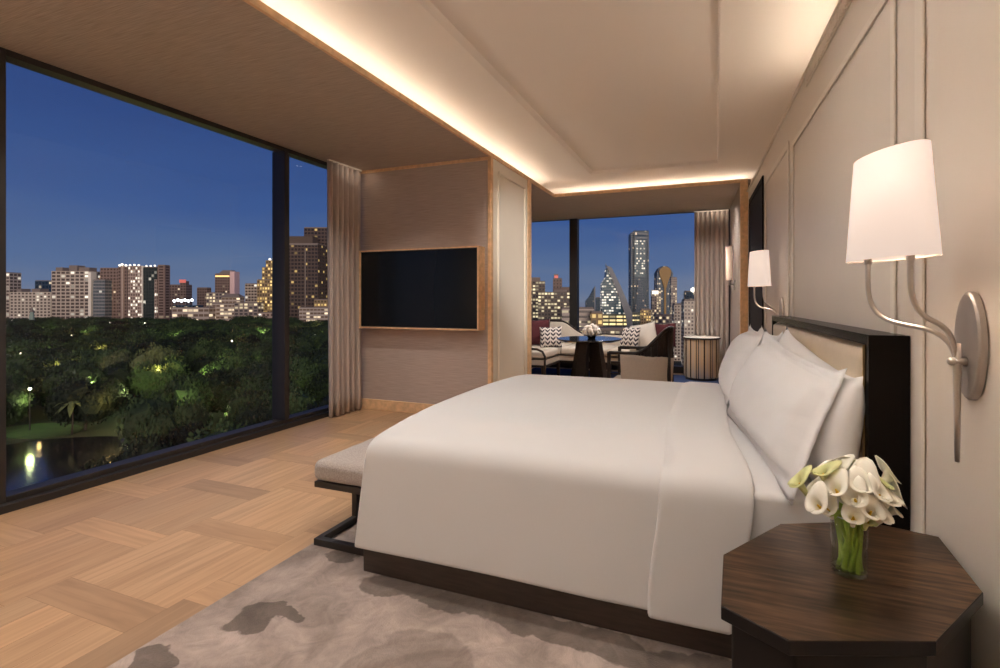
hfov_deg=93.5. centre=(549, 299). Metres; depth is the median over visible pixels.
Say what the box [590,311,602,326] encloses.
office block
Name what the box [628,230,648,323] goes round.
tower
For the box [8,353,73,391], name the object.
tree
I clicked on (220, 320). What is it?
tree
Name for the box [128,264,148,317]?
tower block
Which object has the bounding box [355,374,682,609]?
duvet
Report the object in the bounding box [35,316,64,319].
tree
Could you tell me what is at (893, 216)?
wall sconce
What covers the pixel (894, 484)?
calla lily
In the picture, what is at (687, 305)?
apartment block
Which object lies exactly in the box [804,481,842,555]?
calla lily
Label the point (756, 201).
door
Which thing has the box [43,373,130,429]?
tree
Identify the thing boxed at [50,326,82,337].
tree
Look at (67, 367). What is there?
tree
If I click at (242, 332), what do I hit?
tree
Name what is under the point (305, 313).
office block
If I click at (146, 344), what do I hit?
tree
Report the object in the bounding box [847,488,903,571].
calla lily
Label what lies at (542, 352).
seat cushion
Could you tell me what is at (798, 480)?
calla lily
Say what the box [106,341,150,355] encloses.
tree
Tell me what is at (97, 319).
tree
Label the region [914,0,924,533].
trim
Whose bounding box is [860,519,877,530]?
calla lily
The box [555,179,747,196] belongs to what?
trim
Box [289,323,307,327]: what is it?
tree
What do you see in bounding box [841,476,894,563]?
calla lily
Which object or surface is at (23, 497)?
window
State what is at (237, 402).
tree
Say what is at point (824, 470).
calla lily
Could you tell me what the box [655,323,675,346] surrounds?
cushion
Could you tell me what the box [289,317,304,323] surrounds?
tree
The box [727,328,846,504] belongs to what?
pillow
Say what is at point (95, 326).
tree
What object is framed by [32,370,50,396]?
tree
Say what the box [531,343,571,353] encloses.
seat cushion
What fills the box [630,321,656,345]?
cushion
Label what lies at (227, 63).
ceiling
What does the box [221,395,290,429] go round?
tree
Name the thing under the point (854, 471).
calla lily
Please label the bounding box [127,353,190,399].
tree
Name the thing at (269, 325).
tree
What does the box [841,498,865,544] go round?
calla lily
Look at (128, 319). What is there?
tree
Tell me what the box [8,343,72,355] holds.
tree
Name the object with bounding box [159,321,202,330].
tree
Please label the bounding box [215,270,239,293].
tower block
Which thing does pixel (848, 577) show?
vase
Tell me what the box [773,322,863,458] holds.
cushion
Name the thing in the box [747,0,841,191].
trim
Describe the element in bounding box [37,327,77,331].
tree
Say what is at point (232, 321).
tree
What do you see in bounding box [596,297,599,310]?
tower block
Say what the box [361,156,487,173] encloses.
trim
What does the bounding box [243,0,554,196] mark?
trim
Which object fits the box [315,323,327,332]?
tree
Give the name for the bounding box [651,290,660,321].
tower block
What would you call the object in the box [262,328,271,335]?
tree
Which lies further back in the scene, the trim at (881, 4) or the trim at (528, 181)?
the trim at (528, 181)
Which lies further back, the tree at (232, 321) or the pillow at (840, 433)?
the tree at (232, 321)
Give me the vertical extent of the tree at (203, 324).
16.754 m
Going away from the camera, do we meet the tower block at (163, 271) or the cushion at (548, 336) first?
the cushion at (548, 336)
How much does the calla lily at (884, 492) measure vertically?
0.248 m
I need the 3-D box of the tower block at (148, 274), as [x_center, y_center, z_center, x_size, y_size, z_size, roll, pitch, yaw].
[-472.245,-5.227,556.454,17.413,73.013,10.908,0,0,0]
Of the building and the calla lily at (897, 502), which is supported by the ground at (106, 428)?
the building
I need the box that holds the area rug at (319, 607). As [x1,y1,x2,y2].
[107,523,731,667]
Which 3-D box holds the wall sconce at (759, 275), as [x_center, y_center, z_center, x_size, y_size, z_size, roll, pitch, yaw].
[1.693,0.007,3.710,0.203,0.791,0.313,0,0,-41]
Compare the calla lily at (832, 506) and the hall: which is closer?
the calla lily at (832, 506)
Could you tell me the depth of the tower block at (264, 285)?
539.94 m
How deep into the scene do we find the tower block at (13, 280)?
561.04 m
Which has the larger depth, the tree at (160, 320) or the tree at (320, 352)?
the tree at (160, 320)
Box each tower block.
[6,272,20,318]
[35,280,50,291]
[118,263,127,318]
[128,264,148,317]
[141,265,156,318]
[157,265,169,319]
[170,280,191,317]
[197,287,210,306]
[206,292,226,306]
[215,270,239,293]
[245,283,256,301]
[257,258,271,311]
[553,274,561,291]
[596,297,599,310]
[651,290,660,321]
[670,277,676,313]
[684,287,693,298]
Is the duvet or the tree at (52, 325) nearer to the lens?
the duvet
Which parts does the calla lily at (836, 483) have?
stem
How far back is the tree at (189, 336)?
245.64 m
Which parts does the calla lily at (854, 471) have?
stem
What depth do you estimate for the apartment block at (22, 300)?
559.95 m
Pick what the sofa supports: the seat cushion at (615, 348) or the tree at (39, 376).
the seat cushion at (615, 348)
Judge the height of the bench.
0.442 m
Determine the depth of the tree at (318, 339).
226.88 m
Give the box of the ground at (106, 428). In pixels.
[6,310,680,444]
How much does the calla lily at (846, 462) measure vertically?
0.271 m
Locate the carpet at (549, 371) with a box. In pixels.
[531,368,718,383]
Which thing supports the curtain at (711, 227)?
hanging from the ceiling at (227, 63)
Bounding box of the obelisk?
[29,307,34,320]
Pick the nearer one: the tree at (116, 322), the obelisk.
the tree at (116, 322)
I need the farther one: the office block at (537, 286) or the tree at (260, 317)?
the tree at (260, 317)
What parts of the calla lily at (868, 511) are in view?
stem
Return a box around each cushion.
[531,319,549,344]
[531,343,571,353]
[531,347,557,358]
[540,326,561,346]
[561,344,616,355]
[610,345,629,356]
[620,326,640,345]
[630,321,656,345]
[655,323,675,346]
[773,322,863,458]
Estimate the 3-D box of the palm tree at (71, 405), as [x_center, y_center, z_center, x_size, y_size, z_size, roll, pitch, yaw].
[-111.127,27.303,108.998,6.217,7.994,6.132,0,0,20]
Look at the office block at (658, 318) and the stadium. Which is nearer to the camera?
the office block at (658, 318)
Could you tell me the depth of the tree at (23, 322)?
340.29 m
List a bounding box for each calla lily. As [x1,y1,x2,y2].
[787,465,840,550]
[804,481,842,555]
[806,475,843,539]
[810,459,847,569]
[811,460,861,571]
[822,494,838,537]
[824,468,856,570]
[831,456,863,570]
[834,454,854,524]
[836,475,869,565]
[841,465,872,568]
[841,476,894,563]
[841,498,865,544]
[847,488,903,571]
[848,457,879,564]
[855,474,906,574]
[856,493,886,564]
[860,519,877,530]
[861,472,892,529]
[873,505,894,526]
[875,455,900,483]
[888,502,903,517]
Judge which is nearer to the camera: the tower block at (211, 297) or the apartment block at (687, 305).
the apartment block at (687, 305)
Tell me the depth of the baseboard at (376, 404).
5.37 m
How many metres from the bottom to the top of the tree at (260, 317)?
16.718 m
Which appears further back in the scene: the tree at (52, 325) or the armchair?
the tree at (52, 325)
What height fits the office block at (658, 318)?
23.291 m
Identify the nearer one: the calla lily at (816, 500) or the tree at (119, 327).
the calla lily at (816, 500)
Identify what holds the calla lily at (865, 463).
in the vase
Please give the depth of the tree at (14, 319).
370.96 m
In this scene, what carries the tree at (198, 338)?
on the ground at (106, 428)
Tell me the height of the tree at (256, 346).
15.263 m
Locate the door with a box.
[749,176,763,331]
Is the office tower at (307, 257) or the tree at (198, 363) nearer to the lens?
the tree at (198, 363)
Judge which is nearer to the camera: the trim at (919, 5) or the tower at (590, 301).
the trim at (919, 5)
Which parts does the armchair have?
leg, leg, rail, leg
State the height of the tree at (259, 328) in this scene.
14.606 m
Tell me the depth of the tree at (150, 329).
274.37 m
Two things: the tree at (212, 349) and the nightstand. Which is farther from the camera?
the tree at (212, 349)
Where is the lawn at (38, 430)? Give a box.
[6,423,81,438]
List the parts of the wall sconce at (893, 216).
lamp shade, arm, arm, knob, wall plate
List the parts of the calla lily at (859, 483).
stem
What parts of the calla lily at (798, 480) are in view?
stem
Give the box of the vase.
[830,507,867,579]
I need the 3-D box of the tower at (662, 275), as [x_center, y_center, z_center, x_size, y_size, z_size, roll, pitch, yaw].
[117.948,-1.796,486.400,16.410,66.152,15.200,0,0,0]
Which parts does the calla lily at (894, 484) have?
stem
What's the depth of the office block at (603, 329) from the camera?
190.28 m
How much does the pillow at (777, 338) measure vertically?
0.450 m
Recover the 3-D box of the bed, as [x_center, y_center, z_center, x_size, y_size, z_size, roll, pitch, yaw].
[0.468,0.698,2.785,2.154,1.165,2.146,0,0,20]
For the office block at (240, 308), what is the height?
28.815 m
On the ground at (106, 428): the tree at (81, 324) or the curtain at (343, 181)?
the tree at (81, 324)
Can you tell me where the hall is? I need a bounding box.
[172,307,214,320]
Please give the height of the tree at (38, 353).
14.966 m
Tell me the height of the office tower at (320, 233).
107.565 m
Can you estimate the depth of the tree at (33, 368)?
139.52 m
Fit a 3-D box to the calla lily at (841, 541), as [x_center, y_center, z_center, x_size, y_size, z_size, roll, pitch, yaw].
[0.683,0.524,1.169,0.056,0.252,0.104,0,0,-9]
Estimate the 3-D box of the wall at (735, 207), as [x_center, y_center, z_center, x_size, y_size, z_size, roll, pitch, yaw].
[2.837,-0.122,7.047,0.205,2.805,1.920,0,0,20]
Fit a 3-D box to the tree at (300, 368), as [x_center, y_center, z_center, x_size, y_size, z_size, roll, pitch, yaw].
[-70.891,23.610,132.724,15.706,15.506,17.446,0,0,20]
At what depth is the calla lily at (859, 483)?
1.08 m
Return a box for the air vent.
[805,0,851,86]
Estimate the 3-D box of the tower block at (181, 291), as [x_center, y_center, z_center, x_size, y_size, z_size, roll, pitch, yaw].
[-655.300,-2.251,826.608,35.043,67.062,14.817,0,0,0]
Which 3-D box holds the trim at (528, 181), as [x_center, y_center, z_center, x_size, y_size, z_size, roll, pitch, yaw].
[-0.318,-0.122,5.997,0.130,2.805,0.120,0,0,20]
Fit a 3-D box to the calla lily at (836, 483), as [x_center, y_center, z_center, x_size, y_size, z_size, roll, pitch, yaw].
[0.693,0.524,1.099,0.095,0.252,0.056,0,0,3]
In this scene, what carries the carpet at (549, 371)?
on the floor at (116, 602)
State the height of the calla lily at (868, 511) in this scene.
0.218 m
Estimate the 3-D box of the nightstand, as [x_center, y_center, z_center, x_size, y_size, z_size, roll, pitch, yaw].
[0.733,0.964,1.149,0.752,0.608,0.438,0,0,-36]
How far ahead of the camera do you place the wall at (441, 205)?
5.25 m
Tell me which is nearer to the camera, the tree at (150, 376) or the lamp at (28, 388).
the lamp at (28, 388)
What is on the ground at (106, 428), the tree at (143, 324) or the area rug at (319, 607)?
the tree at (143, 324)
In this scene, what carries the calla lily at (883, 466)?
in the vase
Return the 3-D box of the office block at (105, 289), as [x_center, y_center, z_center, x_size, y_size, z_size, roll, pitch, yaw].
[-531.304,-3.804,565.979,23.256,70.169,19.959,0,0,0]
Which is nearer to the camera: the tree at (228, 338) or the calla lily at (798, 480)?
the calla lily at (798, 480)
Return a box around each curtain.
[327,159,361,417]
[694,209,728,367]
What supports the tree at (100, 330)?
on the ground at (106, 428)
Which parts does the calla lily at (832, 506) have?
stem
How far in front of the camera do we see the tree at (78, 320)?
369.65 m
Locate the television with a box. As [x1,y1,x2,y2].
[359,246,484,330]
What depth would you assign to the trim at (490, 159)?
4.96 m
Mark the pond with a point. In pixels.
(29, 462)
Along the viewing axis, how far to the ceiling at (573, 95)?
3.63 m
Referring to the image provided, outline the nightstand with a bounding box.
[721,522,982,667]
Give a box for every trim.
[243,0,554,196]
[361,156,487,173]
[488,156,492,383]
[497,171,525,380]
[527,180,530,373]
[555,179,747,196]
[740,181,747,333]
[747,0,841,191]
[765,141,788,327]
[791,0,895,333]
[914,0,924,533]
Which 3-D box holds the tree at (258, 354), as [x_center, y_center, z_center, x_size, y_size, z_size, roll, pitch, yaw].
[-107.262,25.129,176.568,17.907,12.435,18.944,0,0,20]
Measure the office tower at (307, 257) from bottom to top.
95.519 m
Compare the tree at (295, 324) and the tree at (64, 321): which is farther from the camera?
the tree at (64, 321)
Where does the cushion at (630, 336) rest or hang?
on the sofa
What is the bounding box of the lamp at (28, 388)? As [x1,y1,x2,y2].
[28,388,31,429]
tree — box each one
[6,319,28,324]
[6,351,44,395]
[6,360,32,393]
[6,375,35,426]
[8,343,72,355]
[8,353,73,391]
[10,319,42,322]
[11,320,42,326]
[20,348,72,358]
[25,333,77,343]
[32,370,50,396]
[33,358,107,412]
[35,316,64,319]
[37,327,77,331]
[38,319,69,325]
[41,320,74,329]
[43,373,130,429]
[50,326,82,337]
[54,400,80,434]
[55,322,90,328]
[58,338,110,351]
[66,318,93,324]
[66,347,134,366]
[74,431,171,472]
[80,324,105,333]
[81,316,109,319]
[82,329,128,335]
[86,317,114,323]
[91,320,127,325]
[99,325,128,331]
[99,349,135,369]
[103,360,137,396]
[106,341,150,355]
[113,421,210,461]
[114,388,212,448]
[118,337,171,348]
[120,318,139,321]
[124,318,148,325]
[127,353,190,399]
[129,342,183,369]
[131,323,149,327]
[136,328,160,332]
[139,345,189,358]
[145,322,165,328]
[151,371,213,410]
[152,319,168,322]
[158,339,183,346]
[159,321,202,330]
[165,329,190,336]
[167,316,196,322]
[170,333,201,340]
[174,325,206,335]
[177,330,218,341]
[181,339,234,366]
[186,355,216,375]
[186,418,247,441]
[188,336,213,346]
[194,366,252,418]
[195,321,212,329]
[198,347,258,374]
[201,321,227,326]
[201,333,237,342]
[207,319,226,322]
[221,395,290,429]
[224,374,299,423]
[226,320,241,323]
[227,327,266,338]
[228,341,271,355]
[231,315,256,323]
[232,334,263,343]
[237,365,296,393]
[242,318,271,324]
[243,323,270,328]
[249,383,320,413]
[250,350,271,361]
[251,325,270,331]
[253,315,267,318]
[257,334,270,340]
[262,319,271,324]
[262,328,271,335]
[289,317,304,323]
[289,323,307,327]
[289,336,314,347]
[289,348,327,358]
[289,355,326,392]
[296,329,327,338]
[302,368,328,401]
[303,332,327,347]
[303,399,328,410]
[308,319,327,326]
[308,352,328,371]
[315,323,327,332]
[320,393,328,402]
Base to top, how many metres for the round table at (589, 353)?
0.749 m
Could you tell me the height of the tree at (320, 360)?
14.512 m
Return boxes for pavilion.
[314,299,327,306]
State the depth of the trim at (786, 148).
3.43 m
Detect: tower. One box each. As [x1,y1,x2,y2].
[289,236,325,318]
[304,227,327,298]
[585,286,594,310]
[600,266,632,326]
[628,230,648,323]
[654,266,672,313]
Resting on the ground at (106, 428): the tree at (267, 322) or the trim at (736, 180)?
the tree at (267, 322)
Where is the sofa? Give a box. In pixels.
[531,320,629,375]
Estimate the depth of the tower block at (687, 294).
329.98 m
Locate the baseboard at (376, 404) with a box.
[362,398,434,412]
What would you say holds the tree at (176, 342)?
on the ground at (106, 428)
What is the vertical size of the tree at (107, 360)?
14.838 m
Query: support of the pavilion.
on the ground at (106, 428)
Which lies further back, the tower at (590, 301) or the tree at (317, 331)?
the tower at (590, 301)
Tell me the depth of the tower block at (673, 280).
429.95 m
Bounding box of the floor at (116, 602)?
[0,367,683,667]
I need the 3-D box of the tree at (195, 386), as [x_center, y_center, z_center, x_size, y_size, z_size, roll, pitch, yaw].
[-86.889,24.182,110.925,13.593,14.348,11.662,0,0,20]
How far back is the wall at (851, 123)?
1.36 m
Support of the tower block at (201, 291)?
on the ground at (106, 428)
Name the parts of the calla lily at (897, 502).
stem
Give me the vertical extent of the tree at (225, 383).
13.521 m
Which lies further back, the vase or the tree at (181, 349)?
the tree at (181, 349)
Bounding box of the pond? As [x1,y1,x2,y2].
[6,436,129,490]
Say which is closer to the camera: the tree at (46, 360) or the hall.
the tree at (46, 360)
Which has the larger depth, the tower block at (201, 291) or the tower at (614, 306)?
the tower block at (201, 291)
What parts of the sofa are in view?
rail, leg, seat, frame, backrest, rail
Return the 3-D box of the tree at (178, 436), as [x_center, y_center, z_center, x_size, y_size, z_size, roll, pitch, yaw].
[-58.146,25.225,71.526,14.038,12.240,15.498,0,0,20]
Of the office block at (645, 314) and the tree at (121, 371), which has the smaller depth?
the tree at (121, 371)
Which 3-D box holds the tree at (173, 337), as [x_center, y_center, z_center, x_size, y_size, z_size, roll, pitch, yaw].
[-200.461,24.559,259.021,22.160,13.571,20.531,0,0,20]
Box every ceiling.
[0,0,750,221]
[260,0,838,193]
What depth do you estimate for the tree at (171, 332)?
281.15 m
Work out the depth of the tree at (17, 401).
111.37 m
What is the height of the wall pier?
2.825 m
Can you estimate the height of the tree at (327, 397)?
15.473 m
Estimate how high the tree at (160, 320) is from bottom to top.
13.678 m
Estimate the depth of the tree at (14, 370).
119.57 m
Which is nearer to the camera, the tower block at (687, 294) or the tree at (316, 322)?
the tower block at (687, 294)
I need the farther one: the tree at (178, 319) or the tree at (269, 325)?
the tree at (178, 319)
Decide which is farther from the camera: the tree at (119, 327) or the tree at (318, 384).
the tree at (119, 327)
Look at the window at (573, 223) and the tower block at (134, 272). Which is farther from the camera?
the tower block at (134, 272)
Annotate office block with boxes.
[93,268,117,318]
[234,302,263,317]
[299,307,327,321]
[531,277,544,319]
[538,289,568,319]
[562,307,593,326]
[579,327,629,333]
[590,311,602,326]
[640,309,650,324]
[652,314,671,323]
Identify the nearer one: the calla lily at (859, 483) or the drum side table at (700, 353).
the calla lily at (859, 483)
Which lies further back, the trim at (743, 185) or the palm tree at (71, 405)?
the palm tree at (71, 405)
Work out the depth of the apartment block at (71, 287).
559.95 m
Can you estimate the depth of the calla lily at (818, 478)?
1.16 m
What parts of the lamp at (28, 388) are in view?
post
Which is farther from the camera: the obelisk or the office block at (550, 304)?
the obelisk
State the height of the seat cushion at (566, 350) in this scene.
0.117 m
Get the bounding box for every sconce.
[726,246,735,289]
[747,250,783,315]
[846,139,988,461]
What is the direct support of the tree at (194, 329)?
on the ground at (106, 428)
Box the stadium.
[172,299,202,306]
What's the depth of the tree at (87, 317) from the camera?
468.65 m
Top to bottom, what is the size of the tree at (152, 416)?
15.598 m
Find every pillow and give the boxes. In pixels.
[718,324,762,404]
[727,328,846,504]
[758,326,782,341]
[779,326,864,508]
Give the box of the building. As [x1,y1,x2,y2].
[212,294,244,320]
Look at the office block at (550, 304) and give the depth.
269.98 m
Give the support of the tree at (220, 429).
on the ground at (106, 428)
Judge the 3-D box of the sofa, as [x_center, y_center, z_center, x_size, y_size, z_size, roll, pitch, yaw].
[0.560,0.821,7.742,2.520,0.894,1.602,0,0,20]
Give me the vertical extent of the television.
0.885 m
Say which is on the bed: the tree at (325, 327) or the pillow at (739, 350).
the pillow at (739, 350)
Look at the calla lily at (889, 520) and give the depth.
1.06 m
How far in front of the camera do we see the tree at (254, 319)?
407.62 m
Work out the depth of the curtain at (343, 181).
5.20 m
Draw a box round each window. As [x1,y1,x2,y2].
[0,47,328,514]
[533,209,729,372]
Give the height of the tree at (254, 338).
14.778 m
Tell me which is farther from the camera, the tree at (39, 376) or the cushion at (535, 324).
the tree at (39, 376)
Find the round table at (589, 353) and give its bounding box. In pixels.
[557,336,621,377]
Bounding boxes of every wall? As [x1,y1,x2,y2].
[361,160,487,403]
[730,183,749,342]
[748,0,999,667]
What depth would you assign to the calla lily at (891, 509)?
1.09 m
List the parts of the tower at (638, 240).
crown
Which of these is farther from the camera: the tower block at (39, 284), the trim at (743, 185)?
the tower block at (39, 284)
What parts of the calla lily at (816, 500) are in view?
stem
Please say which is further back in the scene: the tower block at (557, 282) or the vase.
the tower block at (557, 282)
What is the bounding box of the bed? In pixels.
[355,316,909,658]
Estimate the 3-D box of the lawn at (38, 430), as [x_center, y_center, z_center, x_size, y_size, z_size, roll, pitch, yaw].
[-122.051,31.210,112.000,22.000,0.100,12.000,0,0,20]
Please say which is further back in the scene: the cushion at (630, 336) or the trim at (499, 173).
the cushion at (630, 336)
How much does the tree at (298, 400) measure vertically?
15.089 m
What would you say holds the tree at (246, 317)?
on the ground at (106, 428)
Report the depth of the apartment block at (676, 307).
240.01 m
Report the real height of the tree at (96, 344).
14.899 m
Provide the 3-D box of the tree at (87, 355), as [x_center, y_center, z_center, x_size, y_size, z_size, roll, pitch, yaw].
[-156.833,23.848,161.682,21.115,15.031,18.471,0,0,20]
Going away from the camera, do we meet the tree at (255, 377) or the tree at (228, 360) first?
the tree at (255, 377)
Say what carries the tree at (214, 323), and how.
on the ground at (106, 428)
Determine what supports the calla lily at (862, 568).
in the vase
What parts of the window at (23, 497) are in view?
sill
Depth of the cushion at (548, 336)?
7.82 m
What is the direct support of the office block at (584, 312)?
on the ground at (106, 428)
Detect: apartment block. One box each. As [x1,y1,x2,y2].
[10,289,50,318]
[51,265,99,318]
[672,303,680,360]
[681,299,693,365]
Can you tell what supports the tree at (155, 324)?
on the ground at (106, 428)
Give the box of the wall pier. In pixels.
[493,159,526,381]
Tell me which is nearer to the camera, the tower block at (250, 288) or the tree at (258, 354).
the tree at (258, 354)
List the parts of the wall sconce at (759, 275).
lamp shade, arm, arm, wall plate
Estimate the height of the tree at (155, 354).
18.018 m
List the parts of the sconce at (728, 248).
lamp shade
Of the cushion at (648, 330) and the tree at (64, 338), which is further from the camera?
the tree at (64, 338)
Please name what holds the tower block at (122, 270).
on the ground at (106, 428)
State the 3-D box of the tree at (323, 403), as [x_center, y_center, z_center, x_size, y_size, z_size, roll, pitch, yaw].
[-39.003,24.706,89.069,13.349,13.290,15.649,0,0,20]
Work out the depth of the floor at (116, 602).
2.50 m
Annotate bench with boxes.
[314,437,374,555]
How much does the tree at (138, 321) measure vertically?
16.959 m
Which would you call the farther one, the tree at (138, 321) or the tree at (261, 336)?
the tree at (138, 321)
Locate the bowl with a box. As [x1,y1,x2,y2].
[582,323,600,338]
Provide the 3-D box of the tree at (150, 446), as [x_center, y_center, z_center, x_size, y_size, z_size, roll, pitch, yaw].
[-53.520,24.337,59.821,11.702,14.022,11.636,0,0,-18]
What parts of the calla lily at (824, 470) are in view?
stem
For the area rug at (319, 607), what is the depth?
1.77 m
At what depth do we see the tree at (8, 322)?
346.07 m
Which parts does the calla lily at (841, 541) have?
stem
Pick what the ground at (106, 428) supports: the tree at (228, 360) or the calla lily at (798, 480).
the tree at (228, 360)
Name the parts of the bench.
seat frame, leg frame, seat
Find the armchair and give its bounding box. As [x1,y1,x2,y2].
[607,326,673,381]
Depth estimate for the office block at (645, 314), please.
300.01 m
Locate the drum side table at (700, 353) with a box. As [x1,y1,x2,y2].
[682,336,720,380]
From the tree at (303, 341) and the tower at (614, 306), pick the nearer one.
the tree at (303, 341)
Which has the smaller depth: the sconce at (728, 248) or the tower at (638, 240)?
the sconce at (728, 248)

